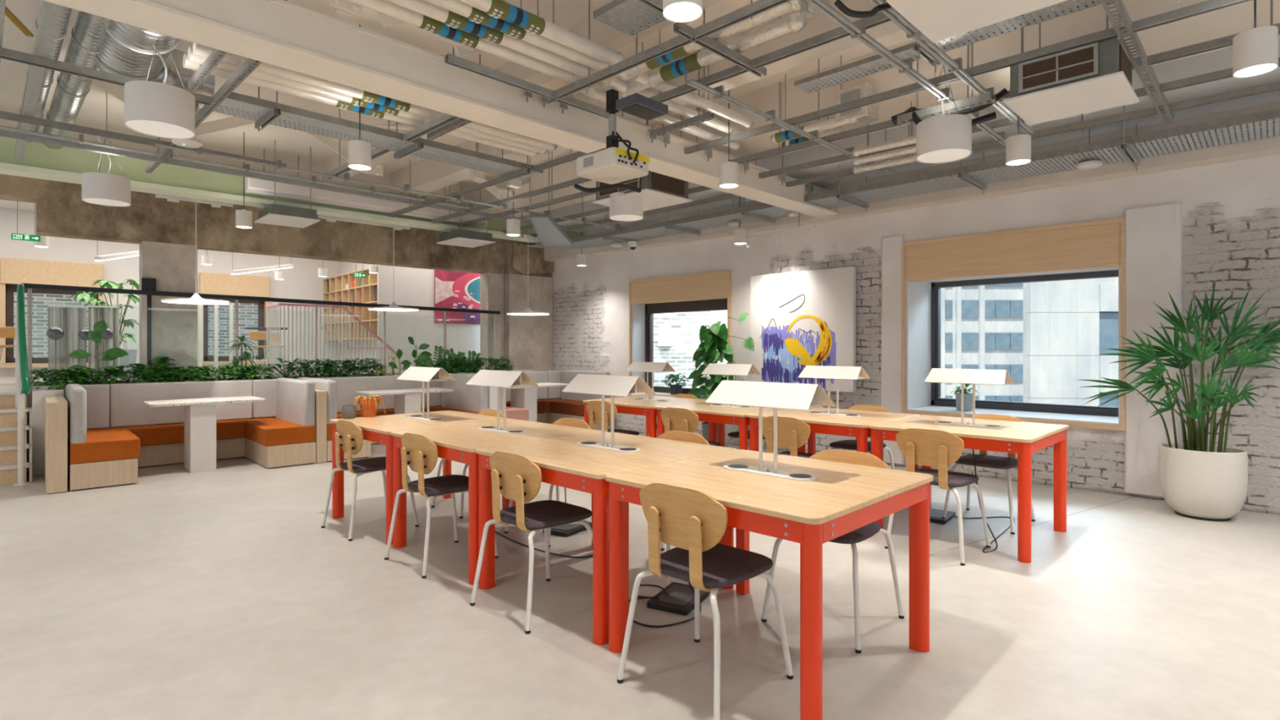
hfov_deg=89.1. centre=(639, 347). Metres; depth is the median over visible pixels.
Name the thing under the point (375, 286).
framed picture
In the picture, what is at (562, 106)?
clamp
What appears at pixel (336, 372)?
feathery plant
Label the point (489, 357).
bushy plant
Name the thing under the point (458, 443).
work table
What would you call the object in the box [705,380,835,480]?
desk lamp
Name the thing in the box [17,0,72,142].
spiral duct
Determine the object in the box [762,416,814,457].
chair
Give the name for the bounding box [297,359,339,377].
bushy plant
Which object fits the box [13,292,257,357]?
brick building
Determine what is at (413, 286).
wall
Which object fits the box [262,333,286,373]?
bar stool
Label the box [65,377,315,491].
bench
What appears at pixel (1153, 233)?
pillar
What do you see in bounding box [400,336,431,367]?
rubber plant
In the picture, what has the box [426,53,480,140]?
channel
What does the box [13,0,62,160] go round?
channel
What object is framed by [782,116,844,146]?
pipe
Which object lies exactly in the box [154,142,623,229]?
conduit
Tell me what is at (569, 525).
power cable
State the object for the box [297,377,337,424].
cushion
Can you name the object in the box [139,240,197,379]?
concrete column
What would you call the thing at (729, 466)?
socket
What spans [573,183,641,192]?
pipe
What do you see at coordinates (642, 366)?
desk lamp
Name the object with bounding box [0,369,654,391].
floor
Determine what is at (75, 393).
cushion
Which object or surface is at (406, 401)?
table
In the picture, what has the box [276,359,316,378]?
bushy plant
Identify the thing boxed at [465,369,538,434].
desk lamp
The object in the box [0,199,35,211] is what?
ceiling
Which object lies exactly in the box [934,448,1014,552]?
power cable
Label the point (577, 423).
chair
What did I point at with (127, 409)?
cushion
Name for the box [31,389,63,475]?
divider
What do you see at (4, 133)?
channel
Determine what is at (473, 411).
seat cushion
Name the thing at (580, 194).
channel
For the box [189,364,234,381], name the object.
bushy plant
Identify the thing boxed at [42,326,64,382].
lamp
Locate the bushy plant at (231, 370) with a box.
[218,364,258,380]
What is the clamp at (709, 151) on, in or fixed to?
attached to the steel beam at (282, 33)
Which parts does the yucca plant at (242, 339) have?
stem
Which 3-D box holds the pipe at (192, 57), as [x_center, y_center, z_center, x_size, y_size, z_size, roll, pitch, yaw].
[-1.784,-1.996,4.901,0.097,0.528,2.698,0,0,44]
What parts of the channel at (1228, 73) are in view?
hanger rod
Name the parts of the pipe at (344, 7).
gusset plate, gusset plate, gusset plate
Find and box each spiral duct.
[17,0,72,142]
[42,10,111,149]
[94,19,214,112]
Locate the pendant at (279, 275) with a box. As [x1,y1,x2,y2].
[274,256,284,279]
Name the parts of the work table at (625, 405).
leg, frame, leg, leg, leg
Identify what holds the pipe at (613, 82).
hanging from the ceiling at (291, 143)
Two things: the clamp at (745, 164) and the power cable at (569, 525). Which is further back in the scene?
the clamp at (745, 164)
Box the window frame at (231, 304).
[198,302,233,373]
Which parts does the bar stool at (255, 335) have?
leg, backrest, seat, leg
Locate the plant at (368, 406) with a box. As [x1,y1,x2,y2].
[353,395,386,417]
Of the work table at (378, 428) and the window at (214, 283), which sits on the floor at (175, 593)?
the work table at (378, 428)
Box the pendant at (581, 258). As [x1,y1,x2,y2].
[577,227,586,266]
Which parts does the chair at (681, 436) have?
leg, leg, backrest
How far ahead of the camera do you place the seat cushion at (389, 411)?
8.82 m
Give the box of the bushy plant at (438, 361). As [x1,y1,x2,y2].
[435,356,467,373]
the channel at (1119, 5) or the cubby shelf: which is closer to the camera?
the channel at (1119, 5)
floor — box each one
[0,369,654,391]
[0,432,1279,719]
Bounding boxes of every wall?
[0,207,340,377]
[123,320,139,349]
[340,261,377,372]
[377,264,479,373]
[552,154,1279,515]
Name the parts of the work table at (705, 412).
leg, frame, leg, leg, leg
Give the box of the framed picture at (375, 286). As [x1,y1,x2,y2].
[374,284,377,301]
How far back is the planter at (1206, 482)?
4.85 m
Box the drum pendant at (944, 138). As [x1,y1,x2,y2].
[916,39,971,163]
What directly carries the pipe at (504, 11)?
hanging from the ceiling at (291, 143)
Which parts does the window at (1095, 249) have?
sill, frame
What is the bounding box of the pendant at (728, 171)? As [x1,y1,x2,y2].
[719,89,738,188]
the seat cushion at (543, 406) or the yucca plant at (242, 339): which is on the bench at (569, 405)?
the seat cushion at (543, 406)
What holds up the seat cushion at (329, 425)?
on the bench at (340, 391)
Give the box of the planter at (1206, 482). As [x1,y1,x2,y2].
[1159,443,1248,521]
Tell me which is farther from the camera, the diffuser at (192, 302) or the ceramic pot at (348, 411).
the diffuser at (192, 302)
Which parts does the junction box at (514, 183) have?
lid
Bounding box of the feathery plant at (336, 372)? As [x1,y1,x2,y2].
[320,358,358,377]
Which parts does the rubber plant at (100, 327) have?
stem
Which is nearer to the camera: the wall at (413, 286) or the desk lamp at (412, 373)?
the desk lamp at (412, 373)
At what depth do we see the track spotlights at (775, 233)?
7.67 m
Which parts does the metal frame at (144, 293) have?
post, post, post, rail, post, post, post, post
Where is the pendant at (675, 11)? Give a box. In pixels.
[662,0,702,22]
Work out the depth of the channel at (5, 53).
3.89 m
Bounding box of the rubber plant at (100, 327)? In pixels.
[64,320,128,384]
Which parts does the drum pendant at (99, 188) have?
cord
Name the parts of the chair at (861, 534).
leg, backrest, seat, leg, leg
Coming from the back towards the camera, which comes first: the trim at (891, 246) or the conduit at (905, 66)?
the trim at (891, 246)
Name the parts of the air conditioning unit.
hanger rod, hanger rod, filter frame, casing, panel, hanger rod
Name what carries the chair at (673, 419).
on the floor at (175, 593)
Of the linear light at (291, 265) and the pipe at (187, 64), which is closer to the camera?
the pipe at (187, 64)
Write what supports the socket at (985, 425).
attached to the desk lamp at (974, 376)
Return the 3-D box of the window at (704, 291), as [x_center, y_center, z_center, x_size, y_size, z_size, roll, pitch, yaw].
[0.658,-0.140,9.503,1.910,1.780,0.430,0,0,44]
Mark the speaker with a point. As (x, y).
(147, 284)
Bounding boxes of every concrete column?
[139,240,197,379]
[480,242,553,371]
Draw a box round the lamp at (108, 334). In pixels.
[101,328,115,381]
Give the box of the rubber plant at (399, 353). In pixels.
[388,349,410,375]
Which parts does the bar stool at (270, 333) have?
backrest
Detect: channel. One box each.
[0,46,218,105]
[0,111,286,169]
[0,128,580,231]
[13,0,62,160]
[145,57,262,173]
[187,48,228,90]
[321,46,460,180]
[388,93,587,217]
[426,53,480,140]
[431,0,1253,222]
[444,53,609,118]
[457,120,648,226]
[502,57,1279,233]
[529,81,1279,237]
[544,0,791,102]
[648,8,897,102]
[649,49,714,137]
[673,22,766,77]
[728,0,1279,164]
[897,34,995,124]
[1099,0,1173,123]
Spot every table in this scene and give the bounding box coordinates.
[142,395,265,472]
[244,327,287,374]
[329,410,515,544]
[356,387,453,414]
[390,419,607,584]
[475,431,736,644]
[506,382,568,422]
[582,395,716,441]
[604,449,933,719]
[655,401,805,453]
[747,407,919,469]
[868,414,1068,563]
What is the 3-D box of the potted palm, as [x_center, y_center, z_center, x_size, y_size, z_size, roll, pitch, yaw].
[4.152,0.404,4.861,1.696,1.792,0.701,0,0,-20]
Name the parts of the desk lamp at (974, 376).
lamp shade, plate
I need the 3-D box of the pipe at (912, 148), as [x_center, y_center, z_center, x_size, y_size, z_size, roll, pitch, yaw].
[2.062,-1.912,5.380,0.640,0.696,0.072,0,0,44]
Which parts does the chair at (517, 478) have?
leg, backrest, leg, seat, leg, leg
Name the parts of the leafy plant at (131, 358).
pot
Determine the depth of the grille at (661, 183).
6.16 m
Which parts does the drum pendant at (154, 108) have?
cord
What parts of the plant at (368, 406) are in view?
pot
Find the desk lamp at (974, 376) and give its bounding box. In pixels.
[924,368,1013,428]
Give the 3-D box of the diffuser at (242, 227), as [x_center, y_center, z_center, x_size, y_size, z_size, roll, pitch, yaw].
[-4.153,-1.266,6.822,0.138,0.005,0.138,0,0,44]
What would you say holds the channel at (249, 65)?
hanging from the ceiling at (291, 143)
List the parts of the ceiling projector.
mount plate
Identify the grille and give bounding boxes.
[652,171,684,195]
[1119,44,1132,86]
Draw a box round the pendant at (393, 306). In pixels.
[367,222,419,311]
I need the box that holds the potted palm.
[1075,282,1279,521]
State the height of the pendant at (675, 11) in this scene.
1.000 m
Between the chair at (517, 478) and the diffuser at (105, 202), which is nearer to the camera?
the chair at (517, 478)
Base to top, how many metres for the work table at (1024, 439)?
0.750 m
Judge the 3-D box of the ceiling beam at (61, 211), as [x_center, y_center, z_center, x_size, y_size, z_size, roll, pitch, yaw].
[-5.397,-1.765,8.041,10.290,1.070,0.320,0,0,-43]
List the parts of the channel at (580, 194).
hanger rod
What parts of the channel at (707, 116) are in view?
hanger rod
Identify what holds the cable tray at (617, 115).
hanging from the ceiling at (291, 143)
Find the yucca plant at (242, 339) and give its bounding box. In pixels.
[217,334,262,379]
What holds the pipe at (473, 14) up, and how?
hanging from the ceiling at (291, 143)
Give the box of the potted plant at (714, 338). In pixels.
[687,312,754,442]
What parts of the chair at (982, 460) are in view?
leg, leg, seat, backrest, leg, leg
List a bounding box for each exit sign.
[11,200,40,241]
[353,262,365,277]
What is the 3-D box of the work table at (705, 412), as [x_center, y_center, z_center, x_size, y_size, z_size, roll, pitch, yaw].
[0.851,0.925,6.061,1.025,0.750,1.015,0,0,44]
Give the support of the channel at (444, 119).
hanging from the ceiling at (291, 143)
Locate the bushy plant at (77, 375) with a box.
[40,368,98,390]
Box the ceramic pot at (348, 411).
[341,404,356,418]
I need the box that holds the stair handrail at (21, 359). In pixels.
[12,283,30,485]
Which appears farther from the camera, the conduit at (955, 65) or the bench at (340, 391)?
the bench at (340, 391)
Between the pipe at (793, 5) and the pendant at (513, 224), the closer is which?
the pipe at (793, 5)
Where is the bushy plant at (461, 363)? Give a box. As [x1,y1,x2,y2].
[450,356,483,373]
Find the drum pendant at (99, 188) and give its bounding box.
[81,91,130,206]
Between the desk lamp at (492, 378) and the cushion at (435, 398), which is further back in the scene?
the cushion at (435, 398)
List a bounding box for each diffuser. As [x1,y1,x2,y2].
[83,198,129,205]
[95,254,139,261]
[125,120,193,137]
[161,300,228,304]
[235,226,250,228]
[349,164,370,169]
[368,308,417,311]
[506,313,548,315]
[610,214,642,221]
[720,183,737,187]
[917,148,970,162]
[1006,159,1030,164]
[1234,63,1275,76]
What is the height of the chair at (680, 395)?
0.786 m
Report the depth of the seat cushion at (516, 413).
9.10 m
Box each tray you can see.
[213,86,542,182]
[525,243,590,248]
[528,151,573,248]
[570,105,1279,247]
[593,0,688,35]
[794,0,1179,93]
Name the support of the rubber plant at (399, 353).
on the trough
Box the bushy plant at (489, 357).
[471,356,498,373]
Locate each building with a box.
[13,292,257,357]
[653,310,727,388]
[941,283,1022,402]
[1022,276,1118,407]
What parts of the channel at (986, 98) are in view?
hanger rod, hanger rod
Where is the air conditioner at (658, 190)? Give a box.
[591,120,693,211]
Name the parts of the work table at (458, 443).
leg, frame, leg, leg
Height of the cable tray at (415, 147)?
0.670 m
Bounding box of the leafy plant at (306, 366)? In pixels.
[290,364,324,377]
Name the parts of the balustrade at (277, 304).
rail, rail, sloping rail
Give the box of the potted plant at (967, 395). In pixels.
[950,383,977,410]
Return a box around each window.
[0,257,103,368]
[198,271,269,364]
[628,270,731,396]
[902,217,1125,431]
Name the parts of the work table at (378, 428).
leg, frame, leg, leg, leg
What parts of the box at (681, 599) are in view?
lid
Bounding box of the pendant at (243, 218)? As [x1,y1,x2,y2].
[235,132,252,228]
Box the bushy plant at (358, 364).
[337,358,372,377]
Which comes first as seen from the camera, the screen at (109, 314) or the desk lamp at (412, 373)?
the desk lamp at (412, 373)
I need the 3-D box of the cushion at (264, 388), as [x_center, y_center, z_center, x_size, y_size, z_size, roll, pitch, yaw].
[-4.622,0.630,8.069,0.336,0.470,0.143,0,0,-43]
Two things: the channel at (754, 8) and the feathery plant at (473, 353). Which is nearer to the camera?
the channel at (754, 8)
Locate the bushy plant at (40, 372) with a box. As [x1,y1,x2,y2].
[27,368,82,389]
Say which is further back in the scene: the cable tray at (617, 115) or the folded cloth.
the folded cloth
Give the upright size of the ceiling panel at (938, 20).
0.815 m
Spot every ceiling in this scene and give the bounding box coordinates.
[0,0,913,215]
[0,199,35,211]
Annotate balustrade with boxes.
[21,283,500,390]
[265,302,399,376]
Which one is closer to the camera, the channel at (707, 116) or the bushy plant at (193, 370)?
the channel at (707, 116)
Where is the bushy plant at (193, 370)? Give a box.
[167,365,215,382]
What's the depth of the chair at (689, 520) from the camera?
2.45 m
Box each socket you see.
[480,426,495,428]
[508,430,523,432]
[580,441,596,444]
[618,447,636,450]
[727,464,748,468]
[788,473,812,478]
[985,425,1000,426]
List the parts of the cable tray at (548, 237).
hanger rod, hanger rod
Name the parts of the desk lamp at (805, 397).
lamp shade, plate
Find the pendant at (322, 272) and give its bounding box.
[318,259,327,276]
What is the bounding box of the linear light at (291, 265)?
[230,263,293,275]
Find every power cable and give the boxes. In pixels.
[494,524,592,558]
[628,582,701,627]
[637,584,669,599]
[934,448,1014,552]
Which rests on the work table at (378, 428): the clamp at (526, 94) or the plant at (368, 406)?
the plant at (368, 406)
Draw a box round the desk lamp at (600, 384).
[561,373,656,453]
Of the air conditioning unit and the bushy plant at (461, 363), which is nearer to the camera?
the air conditioning unit
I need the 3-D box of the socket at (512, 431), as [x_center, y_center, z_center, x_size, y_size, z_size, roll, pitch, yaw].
[-0.802,0.541,4.191,0.096,0.003,0.096,0,0,44]
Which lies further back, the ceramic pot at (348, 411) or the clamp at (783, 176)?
the clamp at (783, 176)
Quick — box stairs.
[0,391,31,484]
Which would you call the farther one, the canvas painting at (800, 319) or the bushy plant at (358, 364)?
the bushy plant at (358, 364)
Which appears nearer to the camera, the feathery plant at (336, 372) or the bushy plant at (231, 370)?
the bushy plant at (231, 370)
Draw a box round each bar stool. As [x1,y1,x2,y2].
[0,326,27,364]
[247,331,272,375]
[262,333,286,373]
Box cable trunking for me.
[0,0,5,65]
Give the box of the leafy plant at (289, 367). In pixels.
[261,357,306,377]
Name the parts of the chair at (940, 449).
leg, backrest, seat, leg, leg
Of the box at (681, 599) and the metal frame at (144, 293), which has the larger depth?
the metal frame at (144, 293)
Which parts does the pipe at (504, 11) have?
hanger rod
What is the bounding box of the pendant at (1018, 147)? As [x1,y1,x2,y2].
[1005,115,1031,165]
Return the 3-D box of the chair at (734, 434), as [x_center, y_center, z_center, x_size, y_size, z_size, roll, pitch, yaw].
[1.118,0.907,6.334,0.505,0.786,0.489,0,0,-45]
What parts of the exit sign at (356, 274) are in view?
sign panel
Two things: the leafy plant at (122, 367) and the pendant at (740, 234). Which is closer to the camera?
the leafy plant at (122, 367)
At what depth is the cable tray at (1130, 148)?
5.78 m
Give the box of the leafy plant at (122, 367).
[97,364,155,383]
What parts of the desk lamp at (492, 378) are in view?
lamp shade, plate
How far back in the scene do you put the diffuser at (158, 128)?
3.76 m
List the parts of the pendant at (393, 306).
lamp shade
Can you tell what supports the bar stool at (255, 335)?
on the floor at (8, 383)
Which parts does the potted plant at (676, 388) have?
pot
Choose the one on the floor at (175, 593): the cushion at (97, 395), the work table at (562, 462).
the work table at (562, 462)
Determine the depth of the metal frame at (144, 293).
7.99 m
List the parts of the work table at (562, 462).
leg, frame, leg, leg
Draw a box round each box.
[468,142,484,182]
[506,160,521,188]
[542,521,591,537]
[615,93,668,120]
[646,582,710,615]
[800,0,813,17]
[835,81,878,128]
[929,508,955,524]
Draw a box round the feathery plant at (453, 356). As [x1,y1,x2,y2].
[436,348,478,373]
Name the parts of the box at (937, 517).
lid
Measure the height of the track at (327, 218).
0.050 m
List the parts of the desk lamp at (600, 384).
lamp shade, plate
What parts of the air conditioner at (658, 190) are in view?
filter frame, casing, panel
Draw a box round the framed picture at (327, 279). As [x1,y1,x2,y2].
[327,279,328,292]
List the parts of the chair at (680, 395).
backrest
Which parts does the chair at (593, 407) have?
backrest, seat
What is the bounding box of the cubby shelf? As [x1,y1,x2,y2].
[323,266,377,340]
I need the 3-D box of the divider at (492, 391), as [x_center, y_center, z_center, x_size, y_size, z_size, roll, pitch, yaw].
[-2.437,0.892,9.296,0.116,0.804,1.338,0,0,-43]
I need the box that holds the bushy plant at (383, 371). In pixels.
[368,364,388,375]
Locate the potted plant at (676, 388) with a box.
[662,373,688,395]
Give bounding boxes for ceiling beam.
[0,173,552,277]
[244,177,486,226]
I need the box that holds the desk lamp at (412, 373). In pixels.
[396,366,456,421]
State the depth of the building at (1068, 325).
26.00 m
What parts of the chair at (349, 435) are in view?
leg, backrest, leg, seat, leg, leg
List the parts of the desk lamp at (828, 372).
lamp shade, plate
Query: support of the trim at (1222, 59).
attached to the ceiling at (291, 143)
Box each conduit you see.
[0,124,493,213]
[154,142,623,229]
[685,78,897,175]
[805,0,1005,146]
[867,0,1034,134]
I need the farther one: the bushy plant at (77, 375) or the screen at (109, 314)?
the screen at (109, 314)
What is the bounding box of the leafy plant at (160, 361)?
[115,355,183,382]
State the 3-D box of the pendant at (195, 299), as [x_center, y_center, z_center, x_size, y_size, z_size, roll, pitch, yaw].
[-4.818,-1.068,7.062,0.639,1.164,0.639,0,0,44]
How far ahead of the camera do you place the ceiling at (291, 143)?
5.79 m
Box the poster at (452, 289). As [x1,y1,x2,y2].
[434,269,479,324]
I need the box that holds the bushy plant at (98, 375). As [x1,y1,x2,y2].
[69,368,122,384]
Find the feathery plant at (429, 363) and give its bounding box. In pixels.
[413,345,452,371]
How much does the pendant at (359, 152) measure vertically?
1.000 m
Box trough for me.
[31,369,536,430]
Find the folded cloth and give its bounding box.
[351,280,355,288]
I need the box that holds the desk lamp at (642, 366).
[625,361,675,401]
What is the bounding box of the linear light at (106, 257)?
[94,240,139,261]
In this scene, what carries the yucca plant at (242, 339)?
in the trough
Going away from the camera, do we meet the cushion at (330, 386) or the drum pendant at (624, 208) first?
the drum pendant at (624, 208)
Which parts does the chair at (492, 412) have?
leg, leg, backrest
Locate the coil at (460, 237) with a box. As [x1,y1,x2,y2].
[436,181,495,247]
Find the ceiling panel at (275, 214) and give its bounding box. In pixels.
[254,139,320,227]
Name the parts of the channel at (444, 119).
hanger rod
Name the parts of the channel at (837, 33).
hanger rod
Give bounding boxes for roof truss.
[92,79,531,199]
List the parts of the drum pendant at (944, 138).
cord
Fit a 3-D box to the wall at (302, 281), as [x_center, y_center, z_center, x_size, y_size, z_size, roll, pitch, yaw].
[-9.150,-0.850,10.747,8.500,2.600,0.200,0,0,-43]
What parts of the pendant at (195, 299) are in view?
lamp shade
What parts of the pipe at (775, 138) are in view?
hanger rod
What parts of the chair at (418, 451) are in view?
leg, backrest, leg, seat, leg, leg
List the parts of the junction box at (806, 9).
lid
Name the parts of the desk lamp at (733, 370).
lamp shade, plate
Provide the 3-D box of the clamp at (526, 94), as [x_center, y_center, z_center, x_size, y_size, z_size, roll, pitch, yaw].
[-0.751,-1.695,4.315,0.045,0.130,0.060,0,0,44]
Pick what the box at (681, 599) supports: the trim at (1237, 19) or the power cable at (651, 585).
the power cable at (651, 585)
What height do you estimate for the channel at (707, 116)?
0.630 m
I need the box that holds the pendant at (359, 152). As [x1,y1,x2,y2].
[347,24,371,170]
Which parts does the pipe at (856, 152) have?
hanger rod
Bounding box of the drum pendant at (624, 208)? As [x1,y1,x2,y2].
[609,191,643,221]
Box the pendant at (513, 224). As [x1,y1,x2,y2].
[506,170,519,236]
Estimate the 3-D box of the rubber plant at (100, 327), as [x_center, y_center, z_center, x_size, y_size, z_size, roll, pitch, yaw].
[-5.878,0.064,7.041,0.555,0.732,0.109,0,0,-42]
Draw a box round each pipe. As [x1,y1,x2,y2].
[182,53,538,157]
[187,46,547,154]
[192,0,557,151]
[308,0,631,103]
[347,0,576,84]
[386,0,593,77]
[424,0,609,71]
[457,0,625,65]
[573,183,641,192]
[588,41,739,150]
[604,29,745,139]
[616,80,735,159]
[617,0,802,80]
[617,10,806,97]
[631,22,753,128]
[769,54,858,143]
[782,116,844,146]
[834,0,891,17]
[852,101,916,156]
[852,122,916,164]
[853,133,917,173]
[891,88,1008,122]
[892,106,996,126]
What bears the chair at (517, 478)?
on the floor at (175, 593)
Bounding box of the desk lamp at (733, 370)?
[701,363,760,408]
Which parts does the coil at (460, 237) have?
hanger rod, casing, panel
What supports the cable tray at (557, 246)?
attached to the cable tray at (1130, 148)
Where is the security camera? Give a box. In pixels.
[627,240,637,249]
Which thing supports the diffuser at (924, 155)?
attached to the drum pendant at (944, 138)
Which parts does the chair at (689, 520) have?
leg, backrest, leg, leg, seat, leg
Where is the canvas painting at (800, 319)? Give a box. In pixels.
[750,266,856,392]
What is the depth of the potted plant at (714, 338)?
8.35 m
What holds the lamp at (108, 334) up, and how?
on the floor at (8, 383)
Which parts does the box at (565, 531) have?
lid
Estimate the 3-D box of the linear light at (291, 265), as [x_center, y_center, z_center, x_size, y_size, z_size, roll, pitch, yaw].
[-6.159,-1.621,10.668,0.060,1.038,1.660,0,0,0]
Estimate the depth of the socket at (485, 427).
4.40 m
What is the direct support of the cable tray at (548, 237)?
hanging from the ceiling at (291, 143)
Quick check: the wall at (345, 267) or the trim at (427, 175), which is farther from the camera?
the wall at (345, 267)
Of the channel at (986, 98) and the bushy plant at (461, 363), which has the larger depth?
the bushy plant at (461, 363)
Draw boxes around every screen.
[48,305,86,382]
[88,305,119,380]
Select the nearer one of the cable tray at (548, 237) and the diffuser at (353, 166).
the diffuser at (353, 166)
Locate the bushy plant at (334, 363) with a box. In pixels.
[314,358,356,377]
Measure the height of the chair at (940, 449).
0.786 m
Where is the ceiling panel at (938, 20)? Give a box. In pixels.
[886,0,1066,42]
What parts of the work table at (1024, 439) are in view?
leg, leg, frame, leg, leg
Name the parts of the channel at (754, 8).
hanger rod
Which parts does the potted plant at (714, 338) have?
pot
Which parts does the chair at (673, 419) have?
backrest, seat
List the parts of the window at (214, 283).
frame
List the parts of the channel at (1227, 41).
hanger rod, hanger rod, hanger rod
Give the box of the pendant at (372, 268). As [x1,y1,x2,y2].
[368,264,377,273]
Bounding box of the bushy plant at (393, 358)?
[387,356,400,375]
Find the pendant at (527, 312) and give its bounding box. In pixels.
[506,234,550,315]
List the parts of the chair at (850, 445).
seat, backrest, leg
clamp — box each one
[524,90,532,102]
[541,96,549,107]
[560,102,568,113]
[647,125,656,142]
[661,133,670,146]
[703,148,712,160]
[742,161,748,173]
[778,173,785,185]
[806,182,813,194]
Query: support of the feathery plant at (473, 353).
on the trough
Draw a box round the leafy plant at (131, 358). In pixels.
[66,279,139,377]
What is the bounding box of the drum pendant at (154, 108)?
[124,41,195,138]
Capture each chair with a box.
[321,419,418,541]
[384,432,498,578]
[431,408,503,518]
[470,451,592,634]
[504,417,591,546]
[586,400,639,435]
[617,482,793,719]
[648,393,701,436]
[656,431,709,586]
[660,407,720,446]
[724,430,785,451]
[761,448,904,653]
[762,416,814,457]
[829,404,894,469]
[884,427,990,565]
[942,413,1035,534]
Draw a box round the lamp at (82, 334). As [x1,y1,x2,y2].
[77,328,90,377]
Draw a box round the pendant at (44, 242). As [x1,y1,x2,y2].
[33,235,48,247]
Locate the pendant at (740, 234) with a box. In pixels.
[733,196,746,244]
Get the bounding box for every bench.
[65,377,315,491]
[296,373,488,462]
[457,369,610,430]
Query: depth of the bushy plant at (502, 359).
10.46 m
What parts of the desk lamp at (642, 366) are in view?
plate, lamp shade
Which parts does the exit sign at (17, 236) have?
sign panel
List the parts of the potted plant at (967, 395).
pot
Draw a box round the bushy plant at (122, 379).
[104,377,127,383]
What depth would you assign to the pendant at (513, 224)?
7.24 m
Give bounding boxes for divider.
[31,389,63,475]
[44,395,67,493]
[315,389,326,462]
[488,386,497,409]
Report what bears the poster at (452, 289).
attached to the wall at (413, 286)
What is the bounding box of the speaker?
[141,277,155,368]
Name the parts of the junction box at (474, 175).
lid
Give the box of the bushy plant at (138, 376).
[124,366,177,382]
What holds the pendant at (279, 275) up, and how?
hanging from the ceiling at (3, 203)
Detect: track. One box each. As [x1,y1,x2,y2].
[155,194,233,207]
[317,215,410,230]
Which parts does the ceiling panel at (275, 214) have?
hanger rod, casing, panel, hanger rod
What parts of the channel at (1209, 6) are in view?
hanger rod, hanger rod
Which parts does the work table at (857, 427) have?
leg, leg, frame, leg, leg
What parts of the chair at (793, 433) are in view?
seat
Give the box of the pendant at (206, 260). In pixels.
[201,249,212,265]
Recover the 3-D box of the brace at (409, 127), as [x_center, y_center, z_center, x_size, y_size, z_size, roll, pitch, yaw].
[-2.355,-2.025,5.953,1.346,0.070,0.080,0,0,-4]
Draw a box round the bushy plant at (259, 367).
[236,364,278,380]
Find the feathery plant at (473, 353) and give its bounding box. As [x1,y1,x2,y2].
[452,350,484,373]
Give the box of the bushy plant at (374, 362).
[355,357,385,376]
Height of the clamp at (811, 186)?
0.130 m
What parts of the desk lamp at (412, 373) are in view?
plate, lamp shade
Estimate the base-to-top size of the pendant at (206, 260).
0.911 m
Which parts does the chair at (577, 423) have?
leg, leg, leg, backrest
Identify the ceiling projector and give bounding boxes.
[576,88,648,183]
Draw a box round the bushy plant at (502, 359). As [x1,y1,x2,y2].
[488,356,514,370]
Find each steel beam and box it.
[0,128,583,246]
[44,0,837,217]
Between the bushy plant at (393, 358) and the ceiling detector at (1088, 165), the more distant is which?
the bushy plant at (393, 358)
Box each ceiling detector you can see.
[171,137,202,147]
[611,243,623,247]
[728,222,737,226]
[788,211,799,217]
[1076,127,1102,169]
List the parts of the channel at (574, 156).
hanger rod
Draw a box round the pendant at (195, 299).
[160,198,230,304]
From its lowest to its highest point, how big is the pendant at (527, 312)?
1.774 m
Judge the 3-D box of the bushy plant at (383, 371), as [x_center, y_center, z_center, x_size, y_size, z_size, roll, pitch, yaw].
[-3.658,0.348,9.146,0.233,0.204,0.282,0,0,44]
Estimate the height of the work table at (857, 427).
0.750 m
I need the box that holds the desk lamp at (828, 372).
[797,365,870,417]
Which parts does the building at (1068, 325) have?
pane, pane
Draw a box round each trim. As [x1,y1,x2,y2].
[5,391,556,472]
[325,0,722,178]
[390,0,906,197]
[462,0,1279,217]
[535,35,1279,232]
[544,100,1279,262]
[881,235,903,465]
[930,496,1134,555]
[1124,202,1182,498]
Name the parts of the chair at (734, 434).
leg, seat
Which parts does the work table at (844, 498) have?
leg, leg, frame, leg, leg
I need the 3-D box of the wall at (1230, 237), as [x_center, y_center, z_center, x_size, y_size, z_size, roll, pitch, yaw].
[2.623,-0.478,7.457,13.100,3.643,0.178,0,0,44]
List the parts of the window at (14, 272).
frame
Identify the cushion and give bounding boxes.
[65,383,86,444]
[67,429,140,464]
[80,383,109,429]
[86,417,280,446]
[109,379,252,427]
[244,419,315,446]
[252,378,276,418]
[275,377,315,426]
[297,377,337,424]
[324,375,422,413]
[326,415,343,440]
[337,406,448,417]
[424,381,441,407]
[424,408,479,413]
[441,373,488,412]
[457,372,503,411]
[501,406,528,421]
[506,371,547,401]
[506,398,568,413]
[545,370,560,399]
[550,400,584,417]
[560,369,609,400]
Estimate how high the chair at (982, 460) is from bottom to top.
0.786 m
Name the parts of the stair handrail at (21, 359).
post, post, rail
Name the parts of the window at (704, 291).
sill, frame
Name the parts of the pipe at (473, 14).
hanger rod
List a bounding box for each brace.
[4,6,33,36]
[306,119,416,130]
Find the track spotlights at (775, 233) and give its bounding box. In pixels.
[724,196,815,248]
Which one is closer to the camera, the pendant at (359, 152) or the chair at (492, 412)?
the pendant at (359, 152)
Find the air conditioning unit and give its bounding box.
[1003,1,1139,124]
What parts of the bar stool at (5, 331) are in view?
leg, backrest, seat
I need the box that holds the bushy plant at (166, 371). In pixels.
[146,366,195,382]
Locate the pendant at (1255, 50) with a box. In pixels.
[1232,0,1278,77]
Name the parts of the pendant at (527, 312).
lamp shade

